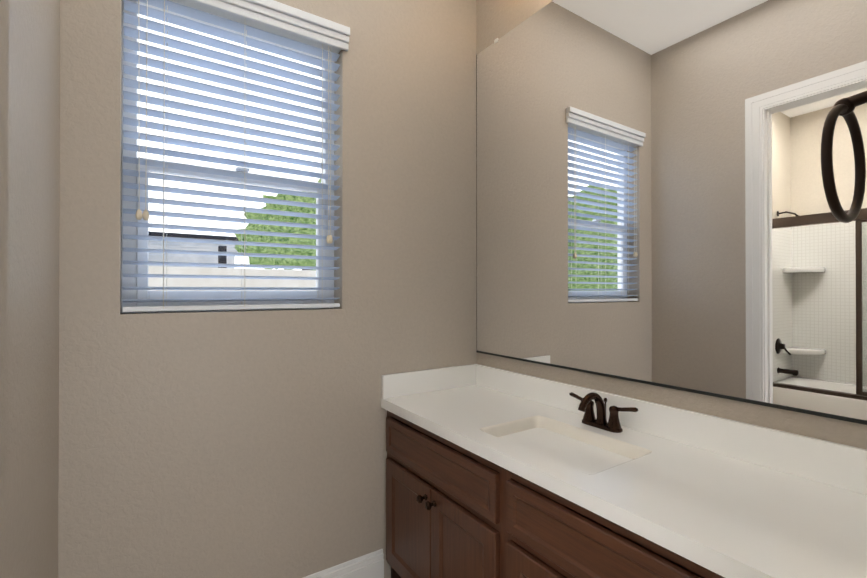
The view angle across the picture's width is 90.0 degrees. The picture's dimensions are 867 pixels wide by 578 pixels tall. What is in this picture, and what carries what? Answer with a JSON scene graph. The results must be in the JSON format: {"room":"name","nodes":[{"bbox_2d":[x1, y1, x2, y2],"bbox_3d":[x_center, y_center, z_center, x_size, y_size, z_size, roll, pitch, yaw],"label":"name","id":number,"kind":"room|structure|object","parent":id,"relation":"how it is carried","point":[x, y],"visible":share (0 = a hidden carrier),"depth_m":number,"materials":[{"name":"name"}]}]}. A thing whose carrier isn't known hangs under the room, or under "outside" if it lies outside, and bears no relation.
{"room":"bathroom","nodes":[
{"label":"bathroom","id":0,"kind":"room"},
{"bbox_2d":[0,0,59,577],"bbox_3d":[-0.350,-0.207,0.007,0.120,3.120,3.200,0,0,-34],"label":"wall","id":1,"kind":"structure","parent":0,"point":[29,220],"depth_m":1.02,"materials":[{"name":"paint"}]},
{"bbox_2d":[58,0,475,577],"bbox_3d":[-1.490,-0.201,1.266,4.320,3.120,0.160,0,0,-34],"label":"wall","id":2,"kind":"structure","parent":0,"point":[227,444],"depth_m":1.74,"materials":[{"name":"paint"}]},
{"bbox_2d":[121,0,349,312],"bbox_3d":[-0.758,-0.525,1.726,0.832,1.223,0.186,0,0,-34],"label":"window blind","id":3,"kind":"structure","parent":2,"relation":"in","point":[279,28],"depth_m":1.68,"materials":[{"name":"white plastic"}]},
{"bbox_2d":[303,549,383,577],"bbox_3d":[-0.705,1.276,1.675,1.140,0.168,0.016,0,0,-34],"label":"baseboard","id":4,"kind":"structure","parent":2,"relation":"attached to","point":[370,565],"depth_m":1.92,"materials":[{"name":"white paint"}]},
{"bbox_2d":[381,364,476,399],"bbox_3d":[-0.008,0.449,2.135,0.545,0.108,0.020,0,0,-34],"label":"backsplash","id":5,"kind":"structure","parent":2,"relation":"attached to","point":[429,380],"depth_m":2.11,"materials":[{"name":"white stone"}]},
{"bbox_2d":[476,0,866,449],"bbox_3d":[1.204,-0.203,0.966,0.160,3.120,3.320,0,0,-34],"label":"mirror","id":6,"kind":"object","parent":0,"point":[653,208],"depth_m":1.43,"materials":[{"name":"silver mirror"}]},
{"bbox_3d":[-0.573,1.403,-0.124,4.320,0.100,3.480,0,0,-34],"label":"floor","id":7,"kind":"structure","parent":0,"visible":0},
{"bbox_2d":[381,404,740,577],"bbox_3d":[0.450,0.951,1.433,0.590,0.818,1.692,0,0,-34],"label":"bathroom vanity","id":8,"kind":"object","parent":7,"relation":"on","point":[492,472],"depth_m":1.40,"materials":[{"name":"brown wood"}]},
{"bbox_2d":[381,384,866,577],"bbox_3d":[0.461,0.521,1.442,0.563,0.042,1.692,0,0,-34],"label":"countertop","id":9,"kind":"structure","parent":8,"relation":"on","point":[744,519],"depth_m":1.04,"materials":[{"name":"white stone"}]},
{"bbox_2d":[481,412,656,475],"bbox_3d":[0.418,0.564,1.439,0.316,0.128,0.472,0,0,-34],"label":"sink","id":10,"kind":"object","parent":9,"relation":"in","point":[588,451],"depth_m":1.49,"materials":[{"name":"white ceramic"}]},
{"bbox_2d":[569,392,637,432],"bbox_3d":[0.571,0.434,1.549,0.154,0.130,0.282,0,0,-34],"label":"faucet","id":11,"kind":"object","parent":9,"relation":"on","point":[612,424],"visible":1,"depth_m":1.54,"materials":[{"name":"brown metal"}]},
{"bbox_2d":[477,364,866,495],"bbox_3d":[0.688,0.447,1.593,0.018,0.108,1.692,0,0,-34],"label":"backsplash","id":12,"kind":"structure","parent":9,"relation":"on","point":[839,465],"depth_m":1.31,"materials":[{"name":"white stone"}]},
{"bbox_3d":[-0.470,-0.208,-0.271,4.020,3.120,0.120,0,0,-34],"label":"wall","id":13,"kind":"structure","parent":0,"visible":0},
{"bbox_2d":[821,91,866,222],"bbox_3d":[0.519,-0.170,0.506,0.143,0.177,0.080,0,0,-34],"label":"towel ring","id":14,"kind":"object","parent":13,"relation":"attached to","point":[844,108],"visible":1,"depth_m":0.52,"materials":[{"name":"brown metal"}]},
{"label":"outside","id":15,"kind":"structure","parent":0,"visible":0},
{"bbox_2d":[148,178,320,290],"bbox_3d":[-10.876,-0.506,19.048,60.000,4.484,39.830,0,0,-34],"label":"garden","id":16,"kind":"object","parent":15,"point":[228,248],"depth_m":6.69,"materials":[{"name":"green plant"}]}
]}

